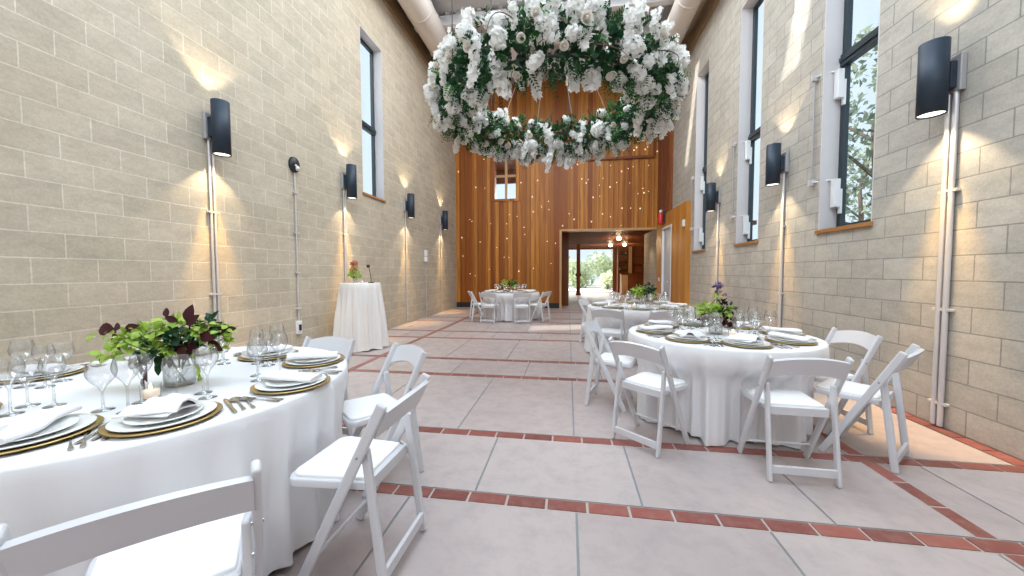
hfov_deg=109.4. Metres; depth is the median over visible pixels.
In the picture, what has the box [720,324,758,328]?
charger plate
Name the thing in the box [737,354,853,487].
folding chair
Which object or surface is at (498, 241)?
wall
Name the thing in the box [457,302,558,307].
baseboard
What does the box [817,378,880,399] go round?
seat cushion
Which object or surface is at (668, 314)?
folding chair
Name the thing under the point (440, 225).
conduit pipe
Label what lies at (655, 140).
trim
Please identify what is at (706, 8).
trim
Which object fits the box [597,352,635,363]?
seat cushion
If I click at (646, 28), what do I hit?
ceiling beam
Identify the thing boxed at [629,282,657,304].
flower centerpiece
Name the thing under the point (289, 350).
dinner plate
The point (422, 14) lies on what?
air duct
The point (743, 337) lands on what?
napkin
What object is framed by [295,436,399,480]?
seat cushion
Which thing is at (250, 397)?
fork
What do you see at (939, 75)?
wall sconce
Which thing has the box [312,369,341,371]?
teaspoon
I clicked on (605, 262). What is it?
bush
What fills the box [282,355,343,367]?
charger plate
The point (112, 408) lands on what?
water goblet
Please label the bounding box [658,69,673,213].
cladding
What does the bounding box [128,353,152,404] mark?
wine glass
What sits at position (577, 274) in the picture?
column
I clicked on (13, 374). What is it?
salad plate
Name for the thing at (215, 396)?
wine glass
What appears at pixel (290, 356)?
napkin
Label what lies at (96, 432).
table knife
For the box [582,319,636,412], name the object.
folding chair
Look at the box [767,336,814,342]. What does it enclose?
dinner plate
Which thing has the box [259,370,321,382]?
napkin
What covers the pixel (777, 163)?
wall sconce
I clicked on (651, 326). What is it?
napkin
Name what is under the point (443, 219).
wall sconce
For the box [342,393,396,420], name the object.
seat cushion
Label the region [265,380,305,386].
salad plate
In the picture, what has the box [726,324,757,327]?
dinner plate
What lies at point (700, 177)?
window
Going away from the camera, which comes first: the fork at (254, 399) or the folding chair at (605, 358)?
the fork at (254, 399)
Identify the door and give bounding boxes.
[569,248,615,291]
[661,224,671,301]
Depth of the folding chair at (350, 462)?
1.51 m
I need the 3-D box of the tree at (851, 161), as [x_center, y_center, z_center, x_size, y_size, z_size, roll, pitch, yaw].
[9.091,-2.571,8.938,4.894,7.712,4.822,1,3,18]
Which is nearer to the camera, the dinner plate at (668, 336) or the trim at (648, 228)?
the dinner plate at (668, 336)
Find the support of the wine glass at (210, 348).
on the tablecloth at (49, 485)
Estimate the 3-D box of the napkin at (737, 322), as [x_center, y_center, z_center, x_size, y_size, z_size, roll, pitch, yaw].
[2.237,0.341,3.557,0.270,0.034,0.115,-2,3,-42]
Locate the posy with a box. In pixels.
[346,260,361,281]
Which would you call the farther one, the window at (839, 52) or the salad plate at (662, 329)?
the window at (839, 52)
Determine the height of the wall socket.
0.200 m
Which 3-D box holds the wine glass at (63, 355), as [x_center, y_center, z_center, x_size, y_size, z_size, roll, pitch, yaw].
[-1.897,0.386,1.497,0.076,0.205,0.076,-1,3,-21]
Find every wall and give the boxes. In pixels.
[0,0,456,374]
[455,79,658,302]
[615,248,616,291]
[643,0,1023,460]
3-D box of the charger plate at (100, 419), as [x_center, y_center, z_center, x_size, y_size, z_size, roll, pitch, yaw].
[-1.616,0.493,1.212,0.336,0.015,0.336,-1,3,-19]
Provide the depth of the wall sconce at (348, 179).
6.58 m
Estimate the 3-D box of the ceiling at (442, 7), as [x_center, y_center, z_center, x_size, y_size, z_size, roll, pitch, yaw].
[0.145,-6.899,4.077,7.740,0.135,17.900,0,3,9]
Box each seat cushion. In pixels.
[90,512,245,575]
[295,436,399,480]
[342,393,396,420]
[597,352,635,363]
[601,328,626,333]
[625,372,684,389]
[745,387,823,407]
[815,373,853,377]
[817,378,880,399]
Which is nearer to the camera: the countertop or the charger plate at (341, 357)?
the charger plate at (341, 357)
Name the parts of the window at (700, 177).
control rod, frame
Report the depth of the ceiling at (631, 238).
16.95 m
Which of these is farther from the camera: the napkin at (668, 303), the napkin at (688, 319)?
the napkin at (668, 303)
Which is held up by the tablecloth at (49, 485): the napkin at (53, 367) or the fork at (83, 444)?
the fork at (83, 444)
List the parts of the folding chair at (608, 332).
rail leg, backrest, leg, rail leg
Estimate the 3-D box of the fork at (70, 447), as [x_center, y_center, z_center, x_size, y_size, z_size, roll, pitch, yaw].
[-1.433,0.498,1.176,0.176,0.008,0.022,2,3,40]
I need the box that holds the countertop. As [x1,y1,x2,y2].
[619,274,643,294]
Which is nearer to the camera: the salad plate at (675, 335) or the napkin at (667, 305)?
the salad plate at (675, 335)
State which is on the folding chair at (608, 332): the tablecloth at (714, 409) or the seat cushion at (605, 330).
the seat cushion at (605, 330)
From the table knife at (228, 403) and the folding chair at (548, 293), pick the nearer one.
the table knife at (228, 403)
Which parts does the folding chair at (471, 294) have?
leg, rail leg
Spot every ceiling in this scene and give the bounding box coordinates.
[431,0,672,83]
[569,220,756,247]
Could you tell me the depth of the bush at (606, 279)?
26.50 m
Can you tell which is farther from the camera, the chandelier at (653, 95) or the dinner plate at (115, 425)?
the chandelier at (653, 95)
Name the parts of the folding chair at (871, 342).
rail leg, seat frame, backrest, leg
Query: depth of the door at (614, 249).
22.90 m
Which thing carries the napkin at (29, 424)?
on the salad plate at (63, 422)
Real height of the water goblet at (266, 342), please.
0.195 m
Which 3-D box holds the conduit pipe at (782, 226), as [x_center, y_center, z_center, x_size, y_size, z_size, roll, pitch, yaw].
[3.909,-0.302,5.255,0.045,2.692,0.095,0,3,9]
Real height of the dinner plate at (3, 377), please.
0.015 m
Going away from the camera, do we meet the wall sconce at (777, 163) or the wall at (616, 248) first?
the wall sconce at (777, 163)
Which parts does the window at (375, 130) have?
frame, sill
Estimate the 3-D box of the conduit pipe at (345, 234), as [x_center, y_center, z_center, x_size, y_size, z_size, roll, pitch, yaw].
[-3.086,-0.411,6.731,0.036,2.815,0.132,0,3,9]
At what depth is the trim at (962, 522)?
2.02 m
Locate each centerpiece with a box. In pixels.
[85,304,239,389]
[500,279,517,290]
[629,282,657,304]
[693,281,737,334]
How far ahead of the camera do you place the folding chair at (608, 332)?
4.99 m
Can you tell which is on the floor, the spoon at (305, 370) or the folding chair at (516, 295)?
the folding chair at (516, 295)
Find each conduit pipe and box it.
[206,140,222,346]
[292,173,301,320]
[342,189,347,282]
[405,211,407,321]
[425,262,427,315]
[440,225,442,311]
[715,203,719,321]
[778,173,785,327]
[927,91,961,426]
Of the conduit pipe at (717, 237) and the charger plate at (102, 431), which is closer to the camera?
the charger plate at (102, 431)
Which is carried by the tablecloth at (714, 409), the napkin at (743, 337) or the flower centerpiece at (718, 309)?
the flower centerpiece at (718, 309)
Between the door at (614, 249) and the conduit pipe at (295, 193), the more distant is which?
the door at (614, 249)
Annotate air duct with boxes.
[397,0,460,83]
[661,0,702,65]
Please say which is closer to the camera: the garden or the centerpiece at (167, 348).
the centerpiece at (167, 348)
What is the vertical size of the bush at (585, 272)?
2.641 m
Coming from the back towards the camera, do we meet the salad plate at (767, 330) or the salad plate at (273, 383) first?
the salad plate at (767, 330)
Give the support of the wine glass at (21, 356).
on the tablecloth at (49, 485)
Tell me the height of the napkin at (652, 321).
0.034 m
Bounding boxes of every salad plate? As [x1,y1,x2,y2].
[0,416,79,442]
[6,365,72,376]
[122,402,203,424]
[252,349,287,355]
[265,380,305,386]
[293,357,331,361]
[644,328,667,330]
[672,334,702,339]
[729,339,763,344]
[767,330,796,333]
[773,336,800,341]
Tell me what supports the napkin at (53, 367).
on the salad plate at (13, 374)
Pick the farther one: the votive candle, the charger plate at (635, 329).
the charger plate at (635, 329)
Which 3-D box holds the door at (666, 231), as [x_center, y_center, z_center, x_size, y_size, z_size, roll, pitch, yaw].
[4.749,-0.540,11.065,0.126,2.680,1.050,0,3,9]
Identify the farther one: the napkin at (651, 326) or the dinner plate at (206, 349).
the napkin at (651, 326)
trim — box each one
[348,310,482,371]
[383,0,434,66]
[559,227,656,308]
[587,138,656,160]
[673,0,719,68]
[813,424,1023,568]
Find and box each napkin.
[0,404,81,444]
[12,363,70,371]
[111,393,201,418]
[241,344,292,355]
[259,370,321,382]
[286,351,336,359]
[639,325,672,328]
[648,320,676,324]
[661,304,679,307]
[667,302,686,304]
[673,329,705,337]
[685,318,701,323]
[725,333,762,342]
[733,321,749,325]
[761,326,801,331]
[768,331,812,340]
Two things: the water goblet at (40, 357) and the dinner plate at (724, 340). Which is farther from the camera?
the dinner plate at (724, 340)
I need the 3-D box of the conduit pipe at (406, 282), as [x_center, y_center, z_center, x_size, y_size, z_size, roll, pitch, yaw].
[-2.697,-0.527,9.238,0.036,2.825,0.086,0,3,9]
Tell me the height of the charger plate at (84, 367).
0.015 m
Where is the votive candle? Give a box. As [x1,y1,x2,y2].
[139,382,161,400]
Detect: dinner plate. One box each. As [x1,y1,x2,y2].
[0,365,83,380]
[0,414,96,449]
[105,400,216,432]
[157,347,211,356]
[241,349,295,358]
[254,372,326,390]
[285,354,340,364]
[637,328,672,332]
[667,334,707,340]
[679,321,710,324]
[723,339,770,346]
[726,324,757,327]
[761,330,803,334]
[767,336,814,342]
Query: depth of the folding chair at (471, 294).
9.61 m
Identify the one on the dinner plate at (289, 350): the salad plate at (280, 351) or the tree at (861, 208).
the salad plate at (280, 351)
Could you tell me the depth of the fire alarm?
11.28 m
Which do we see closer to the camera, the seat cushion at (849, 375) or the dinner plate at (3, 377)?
the dinner plate at (3, 377)
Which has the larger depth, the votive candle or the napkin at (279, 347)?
the napkin at (279, 347)
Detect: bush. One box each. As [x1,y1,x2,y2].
[569,258,600,287]
[582,250,612,279]
[597,269,612,289]
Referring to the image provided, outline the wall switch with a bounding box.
[424,250,427,261]
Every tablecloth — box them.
[0,346,348,575]
[333,282,388,352]
[481,291,541,320]
[584,302,694,355]
[628,323,828,448]
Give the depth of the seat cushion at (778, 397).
2.37 m
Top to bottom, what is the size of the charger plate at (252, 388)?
0.015 m
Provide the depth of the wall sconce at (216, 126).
4.09 m
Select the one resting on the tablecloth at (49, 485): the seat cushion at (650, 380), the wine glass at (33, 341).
the wine glass at (33, 341)
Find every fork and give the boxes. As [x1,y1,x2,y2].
[67,436,75,450]
[79,429,91,447]
[240,399,280,401]
[244,397,284,399]
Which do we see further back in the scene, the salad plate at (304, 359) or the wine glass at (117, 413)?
the salad plate at (304, 359)
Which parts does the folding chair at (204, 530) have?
rail leg, seat frame, leg, rail leg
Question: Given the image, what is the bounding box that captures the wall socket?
[296,320,301,333]
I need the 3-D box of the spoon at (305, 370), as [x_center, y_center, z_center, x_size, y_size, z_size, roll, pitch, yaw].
[-1.049,0.460,1.991,0.194,0.009,0.048,0,3,4]
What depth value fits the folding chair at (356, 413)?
2.33 m
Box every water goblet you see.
[7,357,43,408]
[46,344,74,382]
[84,360,117,412]
[246,342,267,381]
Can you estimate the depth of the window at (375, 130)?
8.06 m
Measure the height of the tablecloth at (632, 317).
0.742 m
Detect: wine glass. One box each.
[0,356,25,417]
[7,341,36,388]
[30,344,55,388]
[37,355,66,408]
[110,354,141,414]
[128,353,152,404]
[191,348,212,394]
[193,348,218,399]
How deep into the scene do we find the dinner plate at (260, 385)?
1.71 m
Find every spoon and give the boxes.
[229,397,245,409]
[304,370,337,372]
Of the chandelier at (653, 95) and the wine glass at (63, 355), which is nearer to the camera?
the wine glass at (63, 355)
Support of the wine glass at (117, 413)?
on the tablecloth at (49, 485)
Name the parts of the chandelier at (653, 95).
ring frame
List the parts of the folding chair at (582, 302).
leg, rail leg, backrest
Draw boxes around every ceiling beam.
[414,0,674,31]
[430,21,664,56]
[478,50,652,71]
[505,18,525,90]
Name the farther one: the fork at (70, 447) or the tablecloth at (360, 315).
the tablecloth at (360, 315)
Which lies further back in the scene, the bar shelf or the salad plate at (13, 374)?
the bar shelf
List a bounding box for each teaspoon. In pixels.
[239,396,255,407]
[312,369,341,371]
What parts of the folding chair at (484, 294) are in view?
backrest, rail leg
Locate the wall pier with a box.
[562,232,568,305]
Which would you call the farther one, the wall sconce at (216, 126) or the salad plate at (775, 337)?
the wall sconce at (216, 126)
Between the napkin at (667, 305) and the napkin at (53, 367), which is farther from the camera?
the napkin at (667, 305)
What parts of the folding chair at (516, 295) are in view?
rail leg, backrest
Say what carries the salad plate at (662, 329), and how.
on the dinner plate at (668, 330)
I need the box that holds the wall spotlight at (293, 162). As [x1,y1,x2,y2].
[288,157,299,172]
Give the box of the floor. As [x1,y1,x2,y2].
[268,292,1023,575]
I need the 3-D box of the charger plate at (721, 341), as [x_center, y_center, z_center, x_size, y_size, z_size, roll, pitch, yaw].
[1.748,0.419,2.705,0.336,0.015,0.336,0,3,9]
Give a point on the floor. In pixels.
(520, 476)
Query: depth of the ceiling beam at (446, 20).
9.16 m
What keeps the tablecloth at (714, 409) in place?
on the round table
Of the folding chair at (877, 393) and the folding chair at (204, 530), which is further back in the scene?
the folding chair at (877, 393)
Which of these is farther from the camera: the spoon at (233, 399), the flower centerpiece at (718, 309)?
the flower centerpiece at (718, 309)
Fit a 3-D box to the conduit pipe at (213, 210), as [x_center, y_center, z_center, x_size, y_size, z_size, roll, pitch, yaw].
[-3.474,-0.295,4.233,0.036,2.805,0.132,0,3,9]
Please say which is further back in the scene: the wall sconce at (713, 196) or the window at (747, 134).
the wall sconce at (713, 196)
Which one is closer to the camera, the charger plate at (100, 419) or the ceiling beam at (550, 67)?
the charger plate at (100, 419)
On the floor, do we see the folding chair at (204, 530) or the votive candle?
the folding chair at (204, 530)
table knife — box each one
[74,430,97,443]
[223,398,236,412]
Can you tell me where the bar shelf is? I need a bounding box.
[617,247,643,292]
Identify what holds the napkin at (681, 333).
on the salad plate at (675, 335)
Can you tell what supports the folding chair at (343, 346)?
on the floor
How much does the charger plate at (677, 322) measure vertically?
0.015 m
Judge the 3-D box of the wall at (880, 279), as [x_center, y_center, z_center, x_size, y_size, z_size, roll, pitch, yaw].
[4.017,-2.925,4.818,0.280,8.000,20.200,0,3,9]
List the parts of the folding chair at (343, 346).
rail leg, backrest, leg, rail leg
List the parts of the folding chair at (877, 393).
seat frame, rail leg, rail leg, leg, leg, backrest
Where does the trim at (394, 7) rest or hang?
attached to the wall at (104, 184)
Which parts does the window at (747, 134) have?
control rod, sill, frame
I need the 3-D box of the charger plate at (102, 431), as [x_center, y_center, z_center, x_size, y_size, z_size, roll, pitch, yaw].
[-1.296,0.486,1.355,0.336,0.015,0.336,2,3,42]
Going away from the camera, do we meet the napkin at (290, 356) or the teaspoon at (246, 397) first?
the teaspoon at (246, 397)
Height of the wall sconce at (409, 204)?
0.600 m
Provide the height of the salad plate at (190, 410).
0.014 m
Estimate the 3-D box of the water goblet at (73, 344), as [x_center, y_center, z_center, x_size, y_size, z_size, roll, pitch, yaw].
[-2.295,0.377,1.846,0.092,0.195,0.092,-2,3,-35]
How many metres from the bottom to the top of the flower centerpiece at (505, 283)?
0.364 m
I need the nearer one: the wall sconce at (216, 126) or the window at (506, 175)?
the wall sconce at (216, 126)
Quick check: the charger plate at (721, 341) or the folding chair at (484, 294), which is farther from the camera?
the folding chair at (484, 294)
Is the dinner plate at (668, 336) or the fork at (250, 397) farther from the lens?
the dinner plate at (668, 336)
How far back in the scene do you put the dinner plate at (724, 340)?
2.66 m
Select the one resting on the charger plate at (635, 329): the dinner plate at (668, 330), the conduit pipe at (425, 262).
the dinner plate at (668, 330)
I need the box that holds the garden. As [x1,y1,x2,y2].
[569,280,611,290]
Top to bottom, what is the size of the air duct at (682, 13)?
1.082 m
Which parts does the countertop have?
post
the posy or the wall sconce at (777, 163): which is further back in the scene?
the posy
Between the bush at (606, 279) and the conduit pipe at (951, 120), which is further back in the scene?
the bush at (606, 279)
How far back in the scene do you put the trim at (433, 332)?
6.70 m
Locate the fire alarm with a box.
[658,210,664,223]
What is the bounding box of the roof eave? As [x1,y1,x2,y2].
[496,157,515,183]
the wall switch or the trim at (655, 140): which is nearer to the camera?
the wall switch
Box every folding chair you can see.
[0,460,263,575]
[290,373,429,575]
[302,336,354,435]
[342,342,426,496]
[467,291,486,320]
[479,292,500,323]
[512,292,530,323]
[530,291,551,322]
[578,298,589,342]
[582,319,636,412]
[591,308,627,359]
[608,337,688,457]
[648,310,684,320]
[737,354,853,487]
[813,344,924,473]
[814,327,882,434]
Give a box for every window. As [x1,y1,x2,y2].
[360,26,385,202]
[491,149,518,201]
[690,59,708,252]
[730,0,763,246]
[807,0,880,233]
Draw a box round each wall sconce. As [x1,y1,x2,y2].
[202,98,231,156]
[341,164,356,198]
[403,193,414,218]
[439,211,447,229]
[706,182,720,211]
[765,143,788,185]
[915,36,967,119]
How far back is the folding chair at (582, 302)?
6.58 m
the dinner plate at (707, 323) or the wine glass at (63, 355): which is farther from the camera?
the dinner plate at (707, 323)
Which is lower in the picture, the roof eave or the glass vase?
the glass vase
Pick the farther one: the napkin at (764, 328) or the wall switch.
the wall switch
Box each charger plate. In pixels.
[0,365,88,382]
[0,414,103,454]
[97,401,222,436]
[152,350,214,358]
[237,349,298,360]
[250,374,329,393]
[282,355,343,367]
[635,329,674,333]
[665,336,710,342]
[677,322,712,325]
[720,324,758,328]
[720,340,773,347]
[764,337,817,344]
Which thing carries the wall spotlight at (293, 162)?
attached to the wall at (104, 184)
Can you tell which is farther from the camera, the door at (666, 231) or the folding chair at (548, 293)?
the door at (666, 231)
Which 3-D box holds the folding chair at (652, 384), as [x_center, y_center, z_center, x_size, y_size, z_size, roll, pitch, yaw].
[1.045,0.779,2.771,0.519,0.801,0.450,-2,3,-38]
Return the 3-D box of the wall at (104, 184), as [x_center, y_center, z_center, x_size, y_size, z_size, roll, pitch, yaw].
[-3.554,-2.899,4.677,0.280,8.000,17.600,0,3,9]
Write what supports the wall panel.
attached to the wall at (880, 279)
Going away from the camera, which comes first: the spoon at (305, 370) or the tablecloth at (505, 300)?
the spoon at (305, 370)
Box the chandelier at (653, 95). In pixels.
[423,0,691,173]
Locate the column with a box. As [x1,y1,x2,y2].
[575,244,580,294]
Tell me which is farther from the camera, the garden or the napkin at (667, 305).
the garden
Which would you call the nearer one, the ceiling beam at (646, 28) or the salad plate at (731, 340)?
the salad plate at (731, 340)
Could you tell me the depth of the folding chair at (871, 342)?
2.89 m
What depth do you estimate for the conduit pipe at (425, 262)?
10.55 m
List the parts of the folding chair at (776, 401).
rail leg, leg, seat frame, backrest, rail leg, leg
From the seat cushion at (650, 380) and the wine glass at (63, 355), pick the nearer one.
the wine glass at (63, 355)
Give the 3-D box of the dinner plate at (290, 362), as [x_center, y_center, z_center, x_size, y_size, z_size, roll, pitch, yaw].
[-1.215,0.440,2.223,0.302,0.015,0.302,-2,3,-32]
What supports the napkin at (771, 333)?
on the salad plate at (775, 337)
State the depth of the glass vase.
1.77 m
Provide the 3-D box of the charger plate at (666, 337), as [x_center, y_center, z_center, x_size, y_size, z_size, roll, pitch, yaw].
[1.407,0.411,2.908,0.336,0.015,0.336,-2,3,-37]
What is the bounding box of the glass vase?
[162,369,196,387]
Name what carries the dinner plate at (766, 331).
on the charger plate
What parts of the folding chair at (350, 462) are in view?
rail leg, seat frame, leg, rail leg, backrest, leg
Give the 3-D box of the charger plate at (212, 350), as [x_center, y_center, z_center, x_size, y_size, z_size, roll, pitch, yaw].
[-2.195,0.441,2.433,0.336,0.015,0.336,-2,3,-31]
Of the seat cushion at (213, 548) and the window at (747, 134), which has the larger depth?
the window at (747, 134)
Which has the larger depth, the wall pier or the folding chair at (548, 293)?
the wall pier
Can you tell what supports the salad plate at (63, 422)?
on the dinner plate at (85, 420)
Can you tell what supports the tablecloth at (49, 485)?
on the round table
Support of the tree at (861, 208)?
on the ground
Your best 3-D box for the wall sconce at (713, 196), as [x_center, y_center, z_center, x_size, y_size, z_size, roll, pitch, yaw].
[4.152,-1.872,7.478,0.256,0.570,0.176,0,3,9]
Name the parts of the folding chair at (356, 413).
seat frame, rail leg, leg, backrest, leg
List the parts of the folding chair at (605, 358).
leg, backrest, leg, rail leg, seat frame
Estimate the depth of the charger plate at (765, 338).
2.73 m
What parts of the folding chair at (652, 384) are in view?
leg, rail leg, backrest, seat frame, leg, rail leg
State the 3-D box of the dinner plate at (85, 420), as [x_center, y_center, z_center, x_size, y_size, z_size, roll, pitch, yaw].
[-1.616,0.485,1.212,0.302,0.015,0.302,-1,3,-19]
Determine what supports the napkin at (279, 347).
on the salad plate at (280, 351)
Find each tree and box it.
[845,23,877,222]
[846,131,871,221]
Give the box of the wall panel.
[656,201,690,305]
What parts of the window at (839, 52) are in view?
control rod, opener arm, opener arm, sill, frame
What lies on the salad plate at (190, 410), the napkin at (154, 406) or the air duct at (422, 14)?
the napkin at (154, 406)
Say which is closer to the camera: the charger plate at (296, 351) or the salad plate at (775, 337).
the charger plate at (296, 351)
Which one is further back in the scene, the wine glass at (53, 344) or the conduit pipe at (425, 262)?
the conduit pipe at (425, 262)
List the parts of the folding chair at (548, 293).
rail leg, leg, rail leg, backrest, leg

